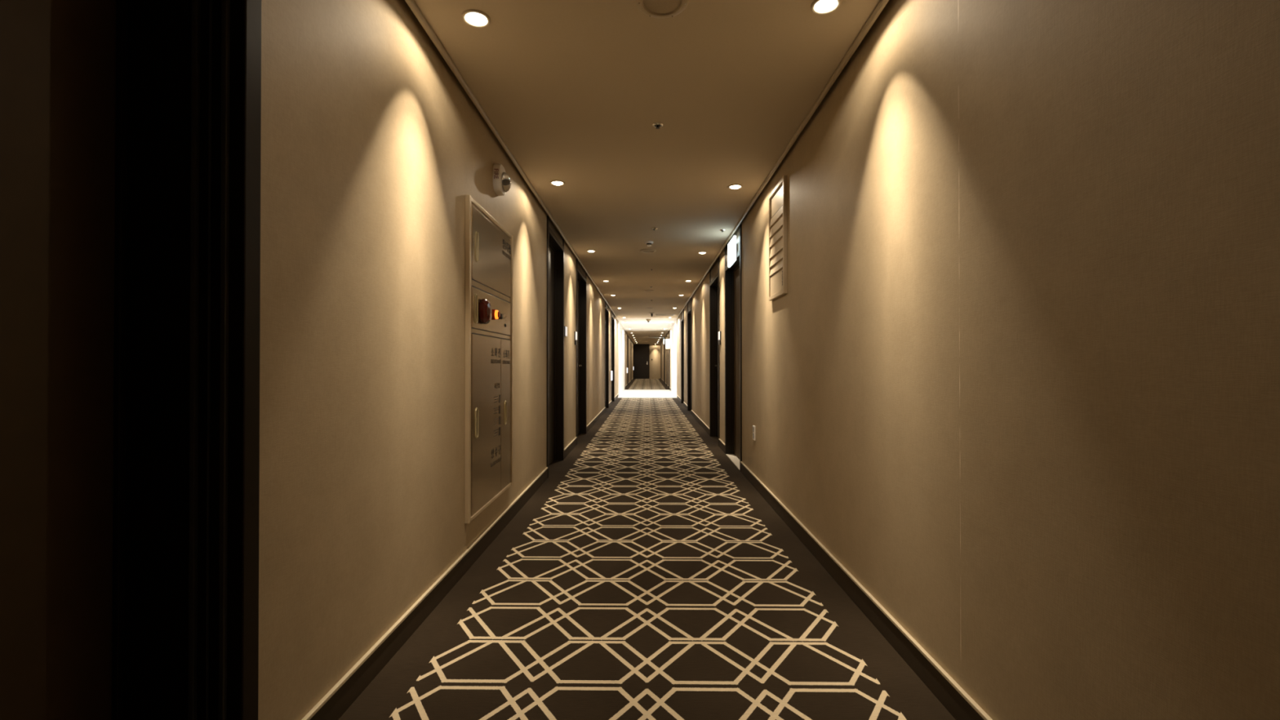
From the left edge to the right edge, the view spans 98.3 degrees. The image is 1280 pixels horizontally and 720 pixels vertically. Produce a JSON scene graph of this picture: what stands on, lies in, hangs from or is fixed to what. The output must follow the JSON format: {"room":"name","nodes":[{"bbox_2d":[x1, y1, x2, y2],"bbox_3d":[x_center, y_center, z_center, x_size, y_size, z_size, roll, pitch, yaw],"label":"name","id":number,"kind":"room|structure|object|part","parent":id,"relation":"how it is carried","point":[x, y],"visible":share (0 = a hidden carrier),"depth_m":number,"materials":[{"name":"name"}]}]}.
{"room":"hotel corridor","nodes":[
{"label":"hotel corridor","id":0,"kind":"room"},
{"bbox_2d":[257,0,633,719],"bbox_3d":[-0.894,-0.101,18.664,0.420,2.550,39.700,0,0,1],"label":"wall","id":1,"kind":"structure","parent":0,"point":[373,148],"depth_m":1.83,"materials":[{"name":"paint"}]},
{"bbox_2d":[0,0,261,719],"bbox_3d":[-1.069,-0.149,0.800,0.342,2.409,1.009,0,0,1],"label":"door","id":2,"kind":"structure","parent":1,"relation":"in","point":[131,130],"depth_m":1.24,"materials":[{"name":"black wood"}]},
{"bbox_3d":[-1.069,-0.149,0.800,0.342,2.409,1.009,0,0,1],"label":"frame","id":3,"kind":"part","parent":2,"relation":"part of","materials":[{"name":"black wood"}]},
{"bbox_2d":[301,377,634,719],"bbox_3d":[-0.677,1.122,18.653,0.014,0.104,39.698,0,0,1],"label":"baseboard","id":4,"kind":"structure","parent":1,"relation":"attached to","point":[340,698],"depth_m":2.12,"materials":[{"name":"brown wood"}]},
{"bbox_2d":[464,195,513,524],"bbox_3d":[-0.847,-0.002,3.247,0.065,1.663,0.908,0,0,1],"label":"cabinet","id":5,"kind":"object","parent":1,"relation":"attached to","point":[489,246],"visible":1,"depth_m":3.12,"materials":[{"name":"metal"}]},
{"bbox_2d":[475,295,476,321],"bbox_3d":[-0.864,-0.271,2.916,0.001,0.142,0.029,0,0,1],"label":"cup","id":6,"kind":"object","parent":5,"relation":"on","point":[476,295],"depth_m":2.92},
{"bbox_3d":[-0.862,-0.271,2.916,0.005,0.159,0.046,0,0,1],"label":"handle","id":7,"kind":"part","parent":5,"relation":"part of","materials":[{"name":"metal"}]},
{"bbox_3d":[-0.862,0.332,2.927,0.005,0.164,0.046,0,0,1],"label":"handle","id":8,"kind":"part","parent":5,"relation":"part of","materials":[{"name":"metal"}]},
{"bbox_3d":[-0.862,-0.599,2.927,0.005,0.164,0.046,0,0,1],"label":"handle","id":9,"kind":"part","parent":5,"relation":"part of","materials":[{"name":"metal"}]},
{"bbox_2d":[476,408,477,435],"bbox_3d":[-0.864,0.332,2.927,0.001,0.147,0.029,0,0,1],"label":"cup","id":10,"kind":"object","parent":5,"relation":"on","point":[477,409],"depth_m":2.93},
{"bbox_2d":[476,233,477,260],"bbox_3d":[-0.864,-0.599,2.927,0.001,0.147,0.029,0,0,1],"label":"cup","id":11,"kind":"object","parent":5,"relation":"on","point":[477,233],"depth_m":2.93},
{"bbox_3d":[-0.864,0.333,3.132,0.004,0.932,0.562,0,0,1],"label":"door","id":12,"kind":"part","parent":5,"relation":"part of","materials":[{"name":"metal"}]},
{"bbox_3d":[-0.862,-0.270,3.257,0.004,0.212,0.804,0,0,1],"label":"door","id":13,"kind":"part","parent":5,"relation":"part of","materials":[{"name":"metal"}]},
{"bbox_3d":[-0.862,-0.606,3.259,0.004,0.380,0.804,0,0,1],"label":"door","id":14,"kind":"part","parent":5,"relation":"part of","materials":[{"name":"metal"}]},
{"bbox_2d":[492,309,500,319],"bbox_3d":[-0.841,-0.267,3.248,0.038,0.062,0.062,0,0,1],"label":"lamp","id":15,"kind":"object","parent":5,"relation":"attached to","point":[495,313],"depth_m":3.23,"materials":[{"name":"orange plastic"}]},
{"bbox_3d":[-0.858,0.336,3.538,0.004,0.932,0.234,0,0,1],"label":"door","id":16,"kind":"part","parent":5,"relation":"part of","materials":[{"name":"metal"}]},
{"bbox_3d":[-0.854,0.335,3.520,0.005,0.156,0.046,0,0,1],"label":"handle","id":17,"kind":"part","parent":5,"relation":"part of","materials":[{"name":"metal"}]},
{"bbox_2d":[493,164,511,195],"bbox_3d":[-0.834,-1.100,3.380,0.087,0.176,0.163,0,0,1],"label":"fire alarm strobe","id":18,"kind":"object","parent":1,"relation":"attached to","point":[501,180],"visible":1,"depth_m":3.33,"materials":[{"name":"white plastic"}]},
{"bbox_2d":[404,0,617,318],"bbox_3d":[-0.786,-1.298,7.619,0.018,0.024,17.600,0,0,1],"label":"trim","id":19,"kind":"structure","parent":1,"relation":"attached to","point":[411,3],"depth_m":2.86,"materials":[{"name":"paint"}]},
{"bbox_2d":[546,215,564,477],"bbox_3d":[-0.916,-0.118,5.573,0.157,2.409,0.999,0,0,1],"label":"door","id":20,"kind":"structure","parent":1,"relation":"in","point":[555,242],"depth_m":6.00,"materials":[{"name":"wood"}]},
{"bbox_3d":[-0.873,-1.280,5.580,0.054,0.084,0.890,0,0,1],"label":"transom panel","id":21,"kind":"part","parent":20,"relation":"part of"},
{"bbox_2d":[564,326,567,336],"bbox_3d":[-0.831,-0.319,6.183,0.022,0.109,0.124,0,0,1],"label":"number plate","id":22,"kind":"object","parent":1,"relation":"attached to","point":[565,327],"visible":0.82,"depth_m":6.13,"materials":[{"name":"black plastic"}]},
{"bbox_2d":[574,331,577,345],"bbox_3d":[-0.820,-0.277,7.063,0.022,0.171,0.124,0,0,1],"label":"number plate","id":23,"kind":"object","parent":1,"relation":"attached to","point":[575,332],"visible":1,"depth_m":7.02,"materials":[{"name":"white plastic"}]},
{"bbox_2d":[576,258,586,444],"bbox_3d":[-0.888,-0.103,7.753,0.157,2.409,1.159,0,0,1],"label":"door","id":24,"kind":"structure","parent":1,"relation":"in","point":[581,276],"depth_m":8.27,"materials":[{"name":"wood"}]},
{"bbox_3d":[-0.845,-1.266,7.760,0.054,0.084,1.050,0,0,1],"label":"transom panel","id":25,"kind":"part","parent":24,"relation":"part of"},
{"bbox_2d":[604,302,608,408],"bbox_3d":[-0.827,-0.071,12.637,0.157,2.409,1.049,0,0,1],"label":"door","id":26,"kind":"structure","parent":1,"relation":"in","point":[606,307],"depth_m":13.11,"materials":[{"name":"wood"}]},
{"bbox_2d":[609,370,612,381],"bbox_3d":[-0.719,0.391,13.758,0.055,0.250,0.300,0,0,1],"label":"lamp","id":27,"kind":"object","parent":1,"relation":"attached to","point":[611,371],"visible":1,"depth_m":13.62,"materials":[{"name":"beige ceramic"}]},
{"bbox_2d":[611,311,614,404],"bbox_3d":[-0.799,-0.056,14.862,0.157,2.409,1.199,0,0,1],"label":"door","id":28,"kind":"structure","parent":1,"relation":"in","point":[612,314],"depth_m":15.40,"materials":[{"name":"wood"}]},
{"bbox_2d":[617,320,618,396],"bbox_3d":[-0.691,-0.038,17.616,0.012,2.410,0.050,0,0,1],"label":"trim","id":29,"kind":"structure","parent":1,"relation":"attached to","point":[618,321],"depth_m":17.59,"materials":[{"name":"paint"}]},
{"bbox_2d":[627,335,628,385],"bbox_3d":[-0.652,0.021,26.411,0.157,2.409,0.999,0,0,1],"label":"door","id":30,"kind":"structure","parent":1,"relation":"in","point":[628,335],"depth_m":26.86,"materials":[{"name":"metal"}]},
{"bbox_2d":[631,340,631,381],"bbox_3d":[-0.583,0.057,31.910,0.157,2.409,1.199,0,0,1],"label":"door","id":31,"kind":"structure","parent":1,"relation":"in","point":[631,340],"depth_m":32.46,"materials":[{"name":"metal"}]},
{"bbox_2d":[413,0,880,344],"bbox_3d":[0.237,-1.331,18.758,2.680,0.190,39.900,0,0,1],"label":"ceiling","id":32,"kind":"structure","parent":0,"point":[575,91],"depth_m":2.95,"materials":[{"name":"paint"}]},
{"bbox_2d":[461,8,490,27],"bbox_3d":[-0.645,-1.338,2.178,0.110,0.015,0.110,0,0,1],"label":"recessed light","id":33,"kind":"object","parent":32,"relation":"in","point":[472,17],"visible":1,"depth_m":2.17,"materials":[{"name":"paint"}]},
{"bbox_2d":[550,180,564,185],"bbox_3d":[-0.620,-1.325,4.157,0.110,0.015,0.110,0,0,1],"label":"recessed light","id":34,"kind":"object","parent":32,"relation":"in","point":[553,182],"visible":1,"depth_m":4.14,"materials":[{"name":"beige"}]},
{"bbox_2d":[640,248,656,253],"bbox_3d":[0.096,-1.310,6.655,0.198,0.012,0.198,0,0,1],"label":"ceiling speaker","id":35,"kind":"object","parent":32,"relation":"attached to","point":[645,251],"visible":1,"depth_m":6.65,"materials":[{"name":"paint"}]},
{"bbox_2d":[644,240,653,246],"bbox_3d":[0.101,-1.297,6.174,0.094,0.045,0.094,0,0,1],"label":"smoke detector","id":36,"kind":"object","parent":32,"relation":"attached to","point":[649,243],"visible":1,"depth_m":6.14,"materials":[{"name":"white plastic"}]},
{"bbox_2d":[652,122,662,128],"bbox_3d":[0.101,-1.329,3.149,0.060,0.020,0.060,0,0,1],"label":"sprinkler","id":37,"kind":"object","parent":32,"relation":"attached to","point":[657,125],"visible":1,"depth_m":3.14,"materials":[{"name":"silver metal"}]},
{"bbox_2d":[635,0,688,18],"bbox_3d":[0.084,-1.340,2.073,0.198,0.012,0.198,0,0,1],"label":"ceiling speaker","id":38,"kind":"object","parent":32,"relation":"attached to","point":[660,9],"visible":1,"depth_m":2.10,"materials":[{"name":"paint"}]},
{"bbox_2d":[643,0,680,13],"bbox_3d":[0.084,-1.343,2.073,0.141,0.007,0.141,0,0,1],"label":"grille","id":39,"kind":"object","parent":38,"relation":"attached to","point":[650,6],"depth_m":2.10,"materials":[{"name":"beige plastic"}]},
{"bbox_2d":[654,314,675,315],"bbox_3d":[0.695,-1.253,15.421,0.550,0.010,0.520,0,0,1],"label":"ceiling vent","id":40,"kind":"object","parent":32,"relation":"in","point":[655,314],"visible":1,"depth_m":15.41,"materials":[{"name":"metal"}]},
{"bbox_2d":[728,184,742,189],"bbox_3d":[0.731,-1.324,4.245,0.110,0.015,0.110,0,0,1],"label":"recessed light","id":41,"kind":"object","parent":32,"relation":"in","point":[731,186],"visible":1,"depth_m":4.23,"materials":[{"name":"beige"}]},
{"bbox_2d":[810,0,841,14],"bbox_3d":[0.704,-1.339,2.094,0.110,0.015,0.110,0,0,1],"label":"recessed light","id":42,"kind":"object","parent":32,"relation":"in","point":[818,6],"visible":1,"depth_m":2.09,"materials":[{"name":"paint"}]},
{"bbox_2d":[338,378,955,719],"bbox_3d":[0.237,1.224,18.741,2.680,0.100,39.900,0,0,1],"label":"floor","id":43,"kind":"structure","parent":0,"point":[646,577],"depth_m":2.33,"materials":[{"name":"carpet"}]},
{"bbox_2d":[649,344,660,378],"bbox_3d":[1.243,0.030,38.563,1.170,2.550,0.150,0,0,1],"label":"wall","id":44,"kind":"structure","parent":0,"point":[655,349],"depth_m":38.49,"materials":[{"name":"paint"}]},
{"bbox_2d":[633,344,649,378],"bbox_3d":[0.113,0.101,38.534,1.090,2.409,0.135,0,0,1],"label":"door","id":45,"kind":"structure","parent":44,"relation":"in","point":[641,352],"depth_m":38.51,"materials":[{"name":"wood"}]},
{"bbox_2d":[660,0,1279,719],"bbox_3d":[1.366,-0.102,18.635,0.420,2.550,39.700,0,0,1],"label":"wall","id":46,"kind":"structure","parent":0,"point":[1016,370],"depth_m":1.29,"materials":[{"name":"paint"}]},
{"bbox_2d":[663,337,665,383],"bbox_3d":[1.353,0.037,28.936,0.157,2.409,1.099,0,0,1],"label":"door","id":47,"kind":"structure","parent":46,"relation":"in","point":[664,337],"depth_m":28.39,"materials":[{"name":"wood"}]},
{"bbox_2d":[666,333,667,386],"bbox_3d":[1.304,0.012,25.086,0.157,2.409,0.999,0,0,1],"label":"door","id":48,"kind":"structure","parent":46,"relation":"in","point":[667,334],"depth_m":25.53,"materials":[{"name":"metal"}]},
{"bbox_2d":[665,338,670,349],"bbox_3d":[1.109,-0.634,22.014,0.180,0.400,0.156,0,0,1],"label":"sign","id":49,"kind":"object","parent":46,"relation":"attached to","point":[667,340],"visible":1,"depth_m":21.93,"materials":[{"name":"white plastic"}]},
{"bbox_2d":[668,331,669,388],"bbox_3d":[1.276,-0.003,22.861,0.157,2.409,0.949,0,0,1],"label":"door","id":50,"kind":"structure","parent":46,"relation":"in","point":[668,331],"depth_m":23.28,"materials":[{"name":"wood"}]},
{"bbox_2d":[676,318,677,395],"bbox_3d":[1.126,-0.044,16.743,0.012,2.410,0.050,0,0,1],"label":"trim","id":51,"kind":"structure","parent":46,"relation":"attached to","point":[677,318],"depth_m":16.72,"materials":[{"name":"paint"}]},
{"bbox_2d":[680,309,684,405],"bbox_3d":[1.167,-0.060,14.237,0.157,2.409,0.999,0,0,1],"label":"door","id":52,"kind":"structure","parent":46,"relation":"in","point":[682,312],"depth_m":14.68,"materials":[{"name":"wood"}]},
{"bbox_2d":[687,297,692,410],"bbox_3d":[1.137,-0.076,11.887,0.157,2.409,1.099,0,0,1],"label":"door","id":53,"kind":"structure","parent":46,"relation":"in","point":[690,303],"depth_m":12.38,"materials":[{"name":"wood"}]},
{"bbox_3d":[1.093,-1.186,11.895,0.054,0.189,0.990,0,0,1],"label":"transom panel","id":54,"kind":"part","parent":53,"relation":"part of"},
{"bbox_2d":[709,256,719,446],"bbox_3d":[1.082,-0.105,7.523,0.157,2.409,1.029,0,0,1],"label":"door","id":55,"kind":"structure","parent":46,"relation":"in","point":[714,304],"depth_m":7.98,"materials":[{"name":"wood"}]},
{"bbox_3d":[1.038,-1.215,7.531,0.054,0.189,0.920,0,0,1],"label":"transom panel","id":56,"kind":"part","parent":55,"relation":"part of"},
{"bbox_2d":[718,331,720,345],"bbox_3d":[0.997,-0.273,6.920,0.022,0.171,0.114,0,0,1],"label":"number plate","id":57,"kind":"object","parent":46,"relation":"attached to","point":[719,332],"visible":1,"depth_m":6.88,"materials":[{"name":"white plastic"}]},
{"bbox_2d":[724,223,742,471],"bbox_3d":[1.061,-0.115,5.913,0.157,2.409,1.089,0,0,1],"label":"door","id":58,"kind":"structure","parent":46,"relation":"in","point":[733,274],"depth_m":6.31,"materials":[{"name":"wood"}]},
{"bbox_2d":[728,235,736,267],"bbox_3d":[0.960,-1.122,5.746,0.040,0.254,0.410,0,0,1],"label":"exit sign","id":59,"kind":"object","parent":58,"relation":"attached to","point":[732,244],"visible":1,"depth_m":5.66,"materials":[{"name":"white plastic"}]},
{"bbox_3d":[1.018,-1.200,5.921,0.054,0.239,0.980,0,0,1],"label":"transom panel","id":60,"kind":"part","parent":58,"relation":"part of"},
{"bbox_2d":[752,425,755,440],"bbox_3d":[0.973,0.622,4.729,0.014,0.122,0.080,0,0,1],"label":"wall socket","id":61,"kind":"object","parent":46,"relation":"attached to","point":[753,426],"visible":1,"depth_m":4.71,"materials":[{"name":"white plastic"}]},
{"bbox_2d":[768,175,786,301],"bbox_3d":[0.957,-0.825,3.853,0.024,0.776,0.446,0,0,1],"label":"slatted panel","id":62,"kind":"object","parent":46,"relation":"attached to","point":[778,196],"visible":1,"depth_m":3.82,"materials":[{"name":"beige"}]},
{"bbox_3d":[0.957,-0.538,3.856,0.008,0.137,0.404,0,0,1],"label":"plate","id":63,"kind":"part","parent":62,"relation":"part of","materials":[{"name":"beige metal"}]},
{"bbox_3d":[0.965,-0.824,3.858,0.008,0.718,0.404,0,0,1],"label":"panel","id":64,"kind":"part","parent":62,"relation":"part of","materials":[{"name":"beige ceramic"}]},
{"bbox_2d":[676,0,888,318],"bbox_3d":[0.978,-1.298,7.597,0.018,0.024,17.600,0,0,1],"label":"trim","id":65,"kind":"structure","parent":46,"relation":"attached to","point":[882,3],"depth_m":2.86,"materials":[{"name":"paint"}]},
{"bbox_2d":[660,377,992,719],"bbox_3d":[1.149,1.122,18.630,0.014,0.104,39.698,0,0,1],"label":"baseboard","id":66,"kind":"structure","parent":46,"relation":"attached to","point":[955,700],"depth_m":2.12,"materials":[{"name":"brown wood"}]}
]}

